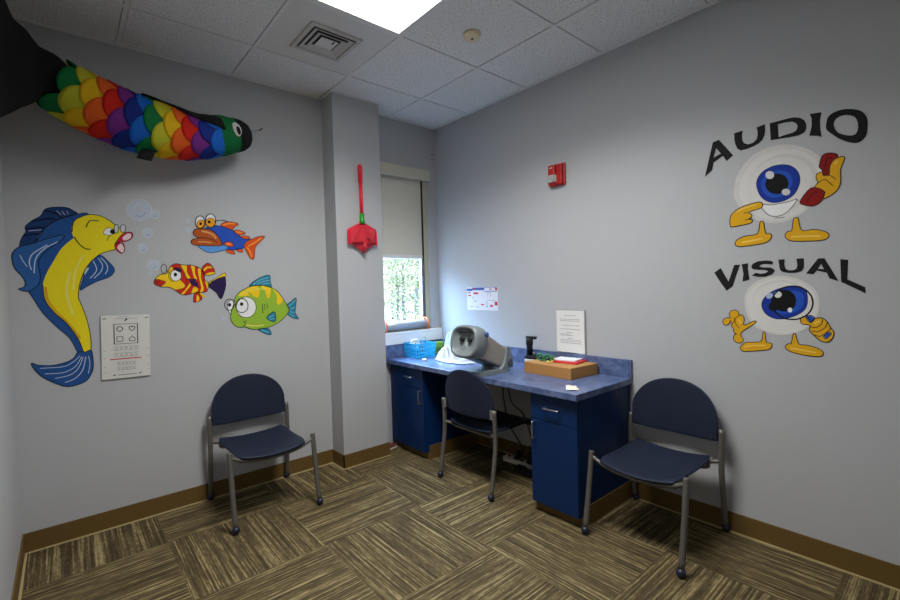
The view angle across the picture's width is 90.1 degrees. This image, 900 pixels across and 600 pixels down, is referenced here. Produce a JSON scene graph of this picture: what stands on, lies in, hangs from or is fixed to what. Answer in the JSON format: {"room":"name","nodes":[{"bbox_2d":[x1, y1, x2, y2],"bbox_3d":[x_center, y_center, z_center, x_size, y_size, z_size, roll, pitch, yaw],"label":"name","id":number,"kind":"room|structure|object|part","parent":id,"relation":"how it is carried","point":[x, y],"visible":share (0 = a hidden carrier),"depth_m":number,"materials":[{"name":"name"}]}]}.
{"room":"examination room","nodes":[
{"label":"examination room","id":0,"kind":"room"},
{"bbox_2d":[0,145,21,599],"bbox_3d":[-0.995,-0.071,0.753,0.100,2.798,3.954,-3,2,-41],"label":"wall","id":1,"kind":"structure","parent":0,"point":[10,503],"depth_m":2.00,"materials":[{"name":"grey paint"}]},
{"bbox_2d":[11,534,26,599],"bbox_3d":[-0.947,1.273,0.869,0.016,0.104,3.854,-3,2,-41],"label":"baseboard","id":2,"kind":"structure","parent":1,"relation":"attached to","point":[22,558],"depth_m":2.08,"materials":[{"name":"beige plastic"}]},
{"bbox_2d":[0,20,439,533],"bbox_3d":[-1.168,-0.139,3.196,3.023,2.798,0.341,-3,2,-41],"label":"wall","id":3,"kind":"structure","parent":0,"point":[96,445],"depth_m":2.84,"materials":[{"name":"grey paint"}]},
{"bbox_2d":[11,207,132,386],"bbox_3d":[-2.034,-0.018,2.465,0.516,0.974,0.001,-3,2,-41],"label":"fish","id":4,"kind":"object","parent":3,"relation":"attached to","point":[61,246],"visible":1,"depth_m":2.43},
{"bbox_2d":[100,314,150,379],"bbox_3d":[-1.871,0.268,2.599,0.230,0.362,0.008,-1,1,-41],"label":"chart","id":5,"kind":"object","parent":3,"relation":"attached to","point":[125,339],"visible":1,"depth_m":2.59,"materials":[{"name":"white paper"}]},
{"bbox_3d":[-1.870,0.194,2.595,0.115,0.116,0.001,-1,1,-41],"label":"symbol frame","id":6,"kind":"part","parent":5,"relation":"part of","materials":[{"name":"white paper"}]},
{"bbox_2d":[126,199,151,220],"bbox_3d":[-1.825,-0.529,2.641,0.125,0.126,0.001,-3,2,-41],"label":"bubble","id":7,"kind":"object","parent":3,"relation":"attached to","point":[138,209],"visible":1,"depth_m":2.64,"materials":[{"name":"paint"}]},
{"bbox_2d":[138,243,146,252],"bbox_3d":[-1.813,-0.307,2.653,0.047,0.056,0.001,-3,2,-41],"label":"bubble","id":8,"kind":"object","parent":3,"relation":"attached to","point":[142,247],"visible":1,"depth_m":2.65,"materials":[{"name":"paint"}]},
{"bbox_2d":[142,228,152,236],"bbox_3d":[-1.794,-0.400,2.668,0.053,0.056,0.001,-3,2,-41],"label":"bubble","id":9,"kind":"object","parent":3,"relation":"attached to","point":[147,232],"visible":1,"depth_m":2.67,"materials":[{"name":"paint"}]},
{"bbox_2d":[147,260,159,269],"bbox_3d":[-1.773,-0.209,2.687,0.063,0.065,0.001,-3,2,-41],"label":"bubble","id":10,"kind":"object","parent":3,"relation":"attached to","point":[152,264],"visible":1,"depth_m":2.69,"materials":[{"name":"paint"}]},
{"bbox_2d":[150,209,158,218],"bbox_3d":[-1.767,-0.515,2.691,0.049,0.055,0.001,-3,2,-41],"label":"bubble","id":11,"kind":"object","parent":3,"relation":"attached to","point":[155,213],"visible":1,"depth_m":2.69,"materials":[{"name":"paint"}]},
{"bbox_2d":[24,449,332,553],"bbox_3d":[-1.547,1.229,2.882,1.717,0.104,0.016,-3,2,-41],"label":"baseboard","id":12,"kind":"structure","parent":3,"relation":"attached to","point":[52,536],"depth_m":2.69,"materials":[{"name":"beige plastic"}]},
{"bbox_2d":[185,226,190,232],"bbox_3d":[-1.633,-0.440,2.806,0.035,0.040,0.001,-3,2,-41],"label":"bubble","id":13,"kind":"object","parent":3,"relation":"attached to","point":[187,229],"visible":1,"depth_m":2.81,"materials":[{"name":"paint"}]},
{"bbox_2d":[154,263,225,302],"bbox_3d":[-1.619,-0.108,2.820,0.403,0.252,0.001,-3,2,-41],"label":"fish","id":14,"kind":"object","parent":3,"relation":"attached to","point":[184,279],"visible":1,"depth_m":2.82},
{"bbox_2d":[191,213,264,259],"bbox_3d":[-1.452,-0.414,2.962,0.456,0.291,0.001,-3,2,-41],"label":"fish","id":15,"kind":"object","parent":3,"relation":"attached to","point":[213,238],"visible":1,"depth_m":2.93},
{"bbox_2d":[224,275,298,334],"bbox_3d":[-1.289,0.036,3.104,0.496,0.421,0.001,-3,2,-41],"label":"fish","id":16,"kind":"object","parent":3,"relation":"attached to","point":[259,306],"visible":1,"depth_m":3.09},
{"bbox_2d":[333,442,390,469],"bbox_3d":[-0.686,1.187,3.504,0.415,0.104,0.195,-3,2,-41],"label":"baseboard","id":17,"kind":"object","parent":3,"relation":"attached to","point":[354,459],"visible":0.94,"depth_m":3.41,"materials":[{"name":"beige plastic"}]},
{"bbox_2d":[347,164,377,253],"bbox_3d":[-0.653,-0.681,3.364,0.254,0.668,0.070,-3,2,-41],"label":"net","id":18,"kind":"object","parent":3,"relation":"hanging from","point":[362,236],"visible":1,"depth_m":3.36,"materials":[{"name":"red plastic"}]},
{"bbox_3d":[-0.665,-0.757,3.372,0.027,0.260,0.024,-1,2,4],"label":"handle","id":19,"kind":"part","parent":18,"relation":"part of","materials":[{"name":"red plastic"}]},
{"bbox_2d":[385,268,427,331],"bbox_3d":[-0.464,-0.441,3.911,0.603,1.415,0.060,-3,2,-41],"label":"window","id":20,"kind":"structure","parent":3,"relation":"in","point":[421,268],"depth_m":3.98,"materials":[{"name":"clear glass"}]},
{"bbox_2d":[380,161,429,325],"bbox_3d":[-0.418,-0.446,3.859,0.605,1.392,0.090,-3,2,-41],"label":"roller shade","id":21,"kind":"object","parent":20,"relation":"attached to","point":[403,188],"visible":0.65,"depth_m":3.91,"materials":[{"name":"beige fabric"}]},
{"bbox_2d":[385,327,441,345],"bbox_3d":[-0.401,0.316,3.957,0.704,0.103,0.190,-3,2,-41],"label":"window sill","id":22,"kind":"structure","parent":3,"relation":"attached to","point":[395,337],"depth_m":3.90,"materials":[{"name":"white paint"}]},
{"bbox_2d":[385,317,428,332],"bbox_3d":[-0.396,0.213,3.875,0.497,0.107,0.090,-3,2,-41],"label":"roller","id":23,"kind":"object","parent":22,"relation":"on","point":[399,325],"visible":0.78,"depth_m":3.87,"materials":[{"name":"white plastic"}]},
{"bbox_2d":[6,0,721,129],"bbox_3d":[0.043,-1.527,1.700,3.023,0.101,4.054,-3,2,-41],"label":"ceiling","id":24,"kind":"structure","parent":0,"point":[428,76],"depth_m":2.59,"materials":[{"name":"tile"}]},
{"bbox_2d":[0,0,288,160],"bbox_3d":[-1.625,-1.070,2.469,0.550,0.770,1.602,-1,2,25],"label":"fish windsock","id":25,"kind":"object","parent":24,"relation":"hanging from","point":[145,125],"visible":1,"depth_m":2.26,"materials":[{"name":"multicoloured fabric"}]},
{"bbox_2d":[258,0,396,75],"bbox_3d":[-0.713,-1.484,2.591,0.585,0.026,0.585,-3,2,-41],"label":"ceiling vent","id":26,"kind":"object","parent":24,"relation":"in","point":[308,32],"visible":1,"depth_m":2.55,"materials":[{"name":"metal"}]},
{"bbox_3d":[-0.713,-1.477,2.592,0.100,0.005,0.100,-3,2,-41],"label":"plate","id":27,"kind":"part","parent":26,"relation":"part of","materials":[{"name":"paint"}]},
{"bbox_2d":[313,0,444,35],"bbox_3d":[-0.118,-1.489,1.898,0.589,0.020,1.198,-3,2,-41],"label":"recessed light","id":28,"kind":"object","parent":24,"relation":"in","point":[396,17],"visible":1,"depth_m":2.31,"materials":[{"name":"paint"}]},
{"bbox_2d":[464,29,480,42],"bbox_3d":[0.125,-1.493,2.548,0.096,0.031,0.096,-3,2,-41],"label":"smoke detector","id":29,"kind":"object","parent":24,"relation":"attached to","point":[471,35],"visible":1,"depth_m":2.52,"materials":[{"name":"beige plastic"}]},
{"bbox_2d":[21,443,899,599],"bbox_3d":[0.119,1.319,1.785,3.023,0.100,4.054,-3,2,-41],"label":"floor","id":30,"kind":"structure","parent":0,"point":[389,527],"depth_m":2.25,"materials":[{"name":"carpet"}]},
{"bbox_2d":[207,374,322,534],"bbox_3d":[-1.177,0.884,2.817,0.531,0.777,0.594,-3,2,-41],"label":"chair","id":31,"kind":"object","parent":30,"relation":"on","point":[246,396],"visible":1,"depth_m":2.88,"materials":[{"name":"blue plastic"}]},
{"bbox_3d":[-1.521,0.993,2.849,0.031,0.521,0.077,-3,2,-41],"label":"leg","id":32,"kind":"part","parent":31,"relation":"part of","materials":[{"name":"grey paint"}]},
{"bbox_3d":[-1.202,1.055,2.484,0.030,0.402,0.098,-3,2,-41],"label":"leg","id":33,"kind":"part","parent":31,"relation":"part of","materials":[{"name":"grey paint"}]},
{"bbox_3d":[-1.337,0.644,2.989,0.461,0.300,0.057,-3,2,-41],"label":"backrest","id":34,"kind":"part","parent":31,"relation":"part of","materials":[{"name":"blue plastic"}]},
{"bbox_3d":[-1.304,0.904,2.966,0.495,0.057,0.078,-3,2,-41],"label":"rail","id":35,"kind":"part","parent":31,"relation":"part of","materials":[{"name":"grey metal"}]},
{"bbox_3d":[-1.169,0.892,2.808,0.411,0.052,0.457,-3,2,-41],"label":"seat","id":36,"kind":"part","parent":31,"relation":"part of","materials":[{"name":"blue plastic"}]},
{"bbox_3d":[-1.044,0.901,2.663,0.493,0.073,0.023,-3,2,-41],"label":"rail","id":37,"kind":"part","parent":31,"relation":"part of","materials":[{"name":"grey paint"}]},
{"bbox_3d":[-1.151,0.974,3.167,0.031,0.521,0.077,-3,2,-41],"label":"leg","id":38,"kind":"part","parent":31,"relation":"part of","materials":[{"name":"grey paint"}]},
{"bbox_3d":[-0.834,1.036,2.800,0.030,0.402,0.098,-3,2,-41],"label":"leg","id":39,"kind":"part","parent":31,"relation":"part of","materials":[{"name":"grey paint"}]},
{"bbox_2d":[390,443,396,449],"bbox_3d":[-0.490,1.214,3.722,0.062,0.028,0.100,0,2,35],"label":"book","id":40,"kind":"object","parent":30,"relation":"on","point":[392,445],"visible":0.52,"depth_m":3.72,"materials":[{"name":"white paper"}]},
{"bbox_2d":[391,364,478,459],"bbox_3d":[-0.141,0.865,3.767,0.598,0.702,0.459,-3,2,-41],"label":"base cabinet","id":41,"kind":"object","parent":30,"relation":"on","point":[417,415],"visible":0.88,"depth_m":3.54,"materials":[{"name":"laminate"}]},
{"bbox_3d":[-0.446,0.849,3.730,0.012,0.638,0.118,-3,2,-41],"label":"filler panel","id":42,"kind":"part","parent":41,"relation":"part of","materials":[{"name":"laminate"}]},
{"bbox_3d":[-0.307,0.605,3.548,0.018,0.147,0.328,-3,2,-41],"label":"drawer","id":43,"kind":"part","parent":41,"relation":"part of","materials":[{"name":"laminate"}]},
{"bbox_3d":[-0.299,0.925,3.558,0.018,0.487,0.328,-3,2,-41],"label":"door","id":44,"kind":"part","parent":41,"relation":"part of","materials":[{"name":"laminate"}]},
{"bbox_2d":[437,370,530,500],"bbox_3d":[0.292,0.835,3.116,0.594,0.777,0.531,-3,2,-41],"label":"chair","id":45,"kind":"object","parent":30,"relation":"on","point":[467,394],"visible":0.94,"depth_m":2.96,"materials":[{"name":"blue plastic"}]},
{"bbox_3d":[-0.052,0.945,3.143,0.077,0.521,0.031,-3,2,-41],"label":"leg","id":46,"kind":"part","parent":45,"relation":"part of","materials":[{"name":"grey paint"}]},
{"bbox_3d":[0.144,0.865,2.990,0.078,0.057,0.495,-3,2,-41],"label":"rail","id":47,"kind":"part","parent":45,"relation":"part of","materials":[{"name":"grey metal"}]},
{"bbox_3d":[0.106,0.606,2.956,0.057,0.300,0.461,-3,2,-41],"label":"backrest","id":48,"kind":"part","parent":45,"relation":"part of","materials":[{"name":"blue plastic"}]},
{"bbox_3d":[0.301,0.843,3.124,0.457,0.052,0.411,-3,2,-41],"label":"seat","id":49,"kind":"part","parent":45,"relation":"part of","materials":[{"name":"blue plastic"}]},
{"bbox_3d":[0.266,0.947,2.773,0.077,0.521,0.031,-3,2,-41],"label":"leg","id":50,"kind":"part","parent":45,"relation":"part of","materials":[{"name":"grey paint"}]},
{"bbox_2d":[503,454,531,468],"bbox_3d":[0.534,1.192,3.292,0.050,0.042,0.340,-3,2,-43],"label":"power strip","id":51,"kind":"object","parent":30,"relation":"on","point":[508,458],"visible":0.68,"depth_m":3.32,"materials":[{"name":"white plastic"}]},
{"bbox_2d":[513,443,520,459],"bbox_3d":[0.487,1.122,3.356,0.047,0.104,0.108,-2,2,-25],"label":"power adapter","id":52,"kind":"object","parent":51,"relation":"attached to","point":[517,453],"visible":1,"depth_m":3.32,"materials":[{"name":"black plastic"}]},
{"bbox_2d":[527,445,531,465],"bbox_3d":[0.576,1.115,3.248,0.059,0.119,0.112,-2,2,-17],"label":"power adapter","id":53,"kind":"object","parent":51,"relation":"attached to","point":[529,455],"visible":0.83,"depth_m":3.21,"materials":[{"name":"black plastic"}]},
{"bbox_2d":[513,464,531,477],"bbox_3d":[0.520,1.197,3.147,0.079,0.046,0.198,-2,2,-29],"label":"cable tangle","id":54,"kind":"object","parent":30,"relation":"on","point":[518,468],"visible":0.81,"depth_m":3.15,"materials":[{"name":"black plastic"}]},
{"bbox_2d":[530,385,632,526],"bbox_3d":[0.785,0.872,2.689,0.598,0.702,0.323,-3,2,-41],"label":"base cabinet","id":55,"kind":"object","parent":30,"relation":"on","point":[563,432],"visible":0.91,"depth_m":2.53,"materials":[{"name":"laminate"}]},
{"bbox_2d":[386,339,632,401],"bbox_3d":[0.285,0.445,3.245,0.599,0.145,1.845,-3,2,-41],"label":"countertop","id":56,"kind":"structure","parent":55,"relation":"on","point":[613,373],"depth_m":2.82,"materials":[{"name":"blue laminate"}]},
{"bbox_2d":[403,340,435,358],"bbox_3d":[-0.256,0.418,3.818,0.210,0.124,0.210,-3,2,-36],"label":"plastic basket","id":57,"kind":"object","parent":56,"relation":"on","point":[427,352],"visible":0.97,"depth_m":3.76,"materials":[{"name":"blue plastic"}]},
{"bbox_2d":[410,339,419,347],"bbox_3d":[-0.294,0.369,3.794,0.088,0.087,0.041,-2,2,-14],"label":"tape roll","id":58,"kind":"object","parent":57,"relation":"in","point":[413,341],"visible":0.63,"depth_m":3.79,"materials":[{"name":"white plastic"}]},
{"bbox_2d":[431,341,443,353],"bbox_3d":[-0.120,0.419,3.957,0.135,0.105,0.058,-3,2,-32],"label":"packet","id":59,"kind":"object","parent":56,"relation":"on","point":[439,344],"visible":0.32,"depth_m":3.94,"materials":[{"name":"green plastic"}]},
{"bbox_2d":[444,329,452,346],"bbox_3d":[0.084,0.351,3.758,0.174,0.235,0.399,-3,2,-41],"label":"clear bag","id":60,"kind":"object","parent":56,"relation":"on","point":[448,337],"visible":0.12,"depth_m":3.83,"materials":[{"name":"plastic"}]},
{"bbox_2d":[435,344,475,363],"bbox_3d":[0.036,0.413,3.535,0.215,0.126,0.429,-3,2,-41],"label":"plastic bag","id":61,"kind":"object","parent":56,"relation":"on","point":[445,355],"visible":0.71,"depth_m":3.49,"materials":[{"name":"white plastic"}]},
{"bbox_2d":[450,325,513,376],"bbox_3d":[0.219,0.323,3.026,0.415,0.335,0.246,-3,2,-44],"label":"vision tester","id":62,"kind":"object","parent":56,"relation":"on","point":[470,342],"visible":0.97,"depth_m":2.94,"materials":[{"name":"grey plastic"}]},
{"bbox_2d":[502,387,523,455],"bbox_3d":[0.483,0.838,3.434,0.036,0.658,0.219,-3,2,-32],"label":"hanging cable","id":63,"kind":"object","parent":56,"relation":"hanging from","point":[502,387],"visible":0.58,"depth_m":3.44,"materials":[{"name":"black plastic"}]},
{"bbox_2d":[508,388,530,435],"bbox_3d":[0.534,0.836,3.375,0.041,0.655,0.259,-3,2,-34],"label":"cord","id":64,"kind":"object","parent":56,"relation":"hanging from","point":[508,388],"visible":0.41,"depth_m":3.40,"materials":[{"name":"black plastic"}]},
{"bbox_2d":[524,336,536,360],"bbox_3d":[0.601,0.367,3.197,0.133,0.216,0.084,0,2,44],"label":"handheld scope","id":65,"kind":"object","parent":56,"relation":"on","point":[531,355],"visible":0.68,"depth_m":3.20,"materials":[{"name":"black plastic"}]},
{"bbox_3d":[0.571,0.335,3.224,0.052,0.130,0.051,0,2,44],"label":"handle","id":66,"kind":"part","parent":65,"relation":"part of","materials":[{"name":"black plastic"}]},
{"bbox_2d":[524,357,597,379],"bbox_3d":[0.722,0.444,2.947,0.276,0.071,0.380,-3,2,-38],"label":"cardboard box","id":67,"kind":"object","parent":56,"relation":"on","point":[557,370],"visible":0.78,"depth_m":2.83,"materials":[{"name":"brown cardboard"}]},
{"bbox_2d":[537,353,553,360],"bbox_3d":[0.645,0.383,3.001,0.057,0.055,0.152,-2,2,-29],"label":"glasses","id":68,"kind":"object","parent":67,"relation":"on","point":[540,356],"visible":1,"depth_m":2.98,"materials":[{"name":"green plastic"}]},
{"bbox_3d":[0.721,0.410,2.946,0.276,0.004,0.380,-3,2,-38],"label":"lid","id":69,"kind":"part","parent":67,"relation":"part of","materials":[{"name":"cardboard"}]},
{"bbox_2d":[553,359,586,364],"bbox_3d":[0.785,0.401,2.948,0.170,0.011,0.150,0,2,41],"label":"folder","id":70,"kind":"object","parent":67,"relation":"on","point":[582,360],"visible":0.68,"depth_m":2.90,"materials":[{"name":"red plastic"}]},
{"bbox_2d":[554,356,582,361],"bbox_3d":[0.778,0.391,2.974,0.156,0.007,0.124,0,2,39],"label":"paper pad","id":71,"kind":"object","parent":70,"relation":"on","point":[570,359],"visible":1,"depth_m":2.95,"materials":[{"name":"white paper"}]},
{"bbox_2d":[556,309,586,353],"bbox_3d":[0.820,0.215,3.054,0.016,0.296,0.229,-3,2,-41],"label":"sign holder","id":72,"kind":"object","parent":56,"relation":"on","point":[571,324],"visible":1,"depth_m":3.04,"materials":[{"name":"paper"}]},
{"bbox_2d":[560,315,580,343],"bbox_3d":[0.817,0.199,3.050,0.001,0.192,0.165,-3,2,-41],"label":"print","id":73,"kind":"object","parent":72,"relation":"attached to","point":[570,325],"depth_m":3.05},
{"bbox_2d":[566,385,579,390],"bbox_3d":[0.682,0.488,2.503,0.075,0.008,0.100,-1,2,15],"label":"paper scrap","id":74,"kind":"object","parent":56,"relation":"on","point":[568,387],"visible":1,"depth_m":2.50,"materials":[{"name":"white paper"}]},
{"bbox_3d":[0.481,0.751,2.601,0.032,0.107,0.009,-3,2,-41],"label":"handle","id":75,"kind":"part","parent":55,"relation":"part of","materials":[{"name":"metal"}]},
{"bbox_3d":[0.560,0.610,2.499,0.032,0.009,0.107,-3,2,-41],"label":"handle","id":76,"kind":"part","parent":55,"relation":"part of","materials":[{"name":"metal"}]},
{"bbox_3d":[0.579,0.611,2.515,0.018,0.147,0.312,-3,2,-41],"label":"drawer","id":77,"kind":"part","parent":55,"relation":"part of","materials":[{"name":"laminate"}]},
{"bbox_3d":[0.588,0.932,2.525,0.018,0.487,0.312,-3,2,-41],"label":"door","id":78,"kind":"part","parent":55,"relation":"part of","materials":[{"name":"laminate"}]},
{"bbox_2d":[581,378,730,577],"bbox_3d":[1.071,0.837,2.356,0.594,0.777,0.531,-3,2,-41],"label":"chair","id":79,"kind":"object","parent":30,"relation":"on","point":[675,405],"visible":1,"depth_m":2.39,"materials":[{"name":"blue plastic"}]},
{"bbox_3d":[0.737,1.006,2.391,0.098,0.402,0.030,-3,2,-41],"label":"leg","id":80,"kind":"part","parent":79,"relation":"part of","materials":[{"name":"grey paint"}]},
{"bbox_3d":[1.102,0.926,2.706,0.077,0.521,0.031,-3,2,-41],"label":"leg","id":81,"kind":"part","parent":79,"relation":"part of","materials":[{"name":"grey paint"}]},
{"bbox_3d":[0.916,0.861,2.224,0.023,0.073,0.493,-3,2,-41],"label":"rail","id":82,"kind":"part","parent":79,"relation":"part of","materials":[{"name":"grey metal"}]},
{"bbox_3d":[1.062,0.845,2.349,0.457,0.052,0.411,-3,2,-41],"label":"seat","id":83,"kind":"part","parent":79,"relation":"part of","materials":[{"name":"blue plastic"}]},
{"bbox_3d":[1.219,0.851,2.484,0.078,0.057,0.495,-3,2,-41],"label":"rail","id":84,"kind":"part","parent":79,"relation":"part of","materials":[{"name":"grey metal"}]},
{"bbox_3d":[1.243,0.589,2.503,0.057,0.300,0.461,-3,2,-41],"label":"backrest","id":85,"kind":"part","parent":79,"relation":"part of","materials":[{"name":"blue plastic"}]},
{"bbox_3d":[1.053,1.008,2.023,0.098,0.402,0.030,-3,2,-41],"label":"leg","id":86,"kind":"part","parent":79,"relation":"part of","materials":[{"name":"grey paint"}]},
{"bbox_3d":[1.420,0.929,2.335,0.077,0.521,0.031,-3,2,-41],"label":"leg","id":87,"kind":"part","parent":79,"relation":"part of","materials":[{"name":"grey paint"}]},
{"bbox_2d":[434,0,899,565],"bbox_3d":[1.221,-0.187,2.655,0.100,2.798,3.954,-3,2,-41],"label":"wall","id":88,"kind":"structure","parent":0,"point":[635,238],"depth_m":2.36,"materials":[{"name":"grey paint"}]},
{"bbox_2d":[467,287,497,310],"bbox_3d":[0.264,-0.010,3.700,0.003,0.190,0.360,-3,2,-41],"label":"poster","id":89,"kind":"object","parent":88,"relation":"attached to","point":[478,298],"visible":1,"depth_m":3.69,"materials":[{"name":"paper"}]},
{"bbox_2d":[470,292,494,306],"bbox_3d":[0.266,-0.001,3.697,0.001,0.122,0.295,-3,2,-41],"label":"print","id":90,"kind":"object","parent":89,"relation":"attached to","point":[477,299],"depth_m":3.70},
{"bbox_2d":[478,432,531,459],"bbox_3d":[0.573,1.156,3.403,0.016,0.104,1.020,-3,2,-41],"label":"baseboard","id":91,"kind":"structure","parent":88,"relation":"attached to","point":[504,445],"depth_m":3.55,"materials":[{"name":"beige plastic"}]},
{"bbox_2d":[386,339,632,377],"bbox_3d":[0.285,0.427,3.244,0.599,0.110,1.845,-3,2,-41],"label":"backsplash","id":92,"kind":"structure","parent":88,"relation":"attached to","point":[606,365],"depth_m":2.97,"materials":[{"name":"blue laminate"}]},
{"bbox_2d":[547,162,565,187],"bbox_3d":[0.723,-0.856,3.071,0.059,0.150,0.124,-3,2,-41],"label":"fire alarm","id":93,"kind":"object","parent":88,"relation":"attached to","point":[556,176],"visible":1,"depth_m":3.06,"materials":[{"name":"red plastic"}]},
{"bbox_2d":[556,163,562,184],"bbox_3d":[0.742,-0.856,3.052,0.020,0.136,0.046,-3,2,-41],"label":"grille","id":94,"kind":"object","parent":93,"relation":"attached to","point":[559,167],"depth_m":3.04,"materials":[{"name":"red plastic"}]},
{"bbox_2d":[632,482,899,591],"bbox_3d":[1.777,1.165,2.001,0.016,0.104,2.004,-3,2,-41],"label":"baseboard","id":95,"kind":"structure","parent":88,"relation":"attached to","point":[880,572],"depth_m":2.17,"materials":[{"name":"brown plastic"}]},
{"bbox_2d":[722,276,834,356],"bbox_3d":[1.573,0.073,2.182,0.001,0.380,0.452,-3,2,-41],"label":"painted character","id":96,"kind":"object","parent":88,"relation":"attached to","point":[776,305],"visible":1,"depth_m":2.16,"materials":[{"name":"white paint"}]},
{"bbox_3d":[1.618,0.019,2.125,0.001,0.175,0.170,-3,2,-41],"label":"magnifying glass","id":97,"kind":"part","parent":96,"relation":"part of","materials":[{"name":"paint"}]},
{"bbox_2d":[705,109,867,175],"bbox_3d":[1.561,-0.753,2.146,0.001,0.200,0.639,-3,2,-41],"label":"lettering","id":98,"kind":"object","parent":88,"relation":"attached to","point":[861,118],"depth_m":2.08,"materials":[{"name":"black paint"}]},
{"bbox_2d":[729,144,844,246],"bbox_3d":[1.581,-0.503,2.137,0.001,0.472,0.452,-3,2,-41],"label":"painted character","id":99,"kind":"object","parent":88,"relation":"attached to","point":[778,183],"visible":1,"depth_m":2.13,"materials":[{"name":"white paint"}]},
{"bbox_2d":[714,258,865,292],"bbox_3d":[1.590,-0.112,2.151,0.001,0.165,0.592,-3,2,-41],"label":"lettering","id":100,"kind":"object","parent":88,"relation":"attached to","point":[727,285],"depth_m":2.14,"materials":[{"name":"black paint"}]},
{"label":"outside","id":101,"kind":"structure","parent":0,"visible":0},
{"bbox_2d":[384,302,420,321],"bbox_3d":[-4.918,1.119,26.554,36.000,0.100,38.800,-3,2,-41],"label":"ground","id":102,"kind":"structure","parent":101,"point":[386,311],"depth_m":28.57,"materials":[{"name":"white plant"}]},
{"bbox_2d":[383,261,399,313],"bbox_3d":[-2.827,-1.267,14.999,2.536,5.245,2.361,-3,2,-36],"label":"tree","id":103,"kind":"object","parent":102,"relation":"on","point":[384,261],"visible":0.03,"depth_m":15.00,"materials":[{"name":"grey plant"}]},
{"bbox_2d":[383,264,400,316],"bbox_3d":[-2.453,-1.331,12.079,2.404,5.524,2.671,-3,2,-41],"label":"tree","id":104,"kind":"object","parent":102,"relation":"on","point":[391,264],"visible":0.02,"depth_m":12.17,"materials":[{"name":"grey plant"}]},
{"bbox_2d":[383,258,411,318],"bbox_3d":[-3.263,-1.697,25.122,2.671,5.524,2.404,-3,2,-30],"label":"tree","id":105,"kind":"object","parent":102,"relation":"on","point":[385,258],"visible":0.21,"depth_m":24.94,"materials":[{"name":"green plant"}]},
{"bbox_2d":[383,258,413,321],"bbox_3d":[-2.646,-1.539,22.070,2.478,5.565,2.593,-3,2,-31],"label":"tree","id":106,"kind":"object","parent":102,"relation":"on","point":[397,316],"visible":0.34,"depth_m":22.09,"materials":[{"name":"green plant"}]},
{"bbox_2d":[384,258,417,320],"bbox_3d":[-1.865,-1.425,19.445,2.513,5.245,2.418,-2,2,-7],"label":"tree","id":107,"kind":"object","parent":102,"relation":"on","point":[403,268],"visible":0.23,"depth_m":19.48,"materials":[{"name":"green plant"}]},
{"bbox_2d":[388,258,419,319],"bbox_3d":[-1.374,-1.506,16.993,2.404,5.524,2.671,-2,2,-7],"label":"tree","id":108,"kind":"object","parent":102,"relation":"on","point":[402,261],"visible":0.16,"depth_m":16.98,"materials":[{"name":"green plant"}]},
{"bbox_2d":[395,258,420,320],"bbox_3d":[-0.589,-1.356,14.029,2.593,5.565,2.478,-2,2,-8],"label":"tree","id":109,"kind":"object","parent":102,"relation":"on","point":[410,271],"visible":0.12,"depth_m":14.00,"materials":[{"name":"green plant"}]}
]}

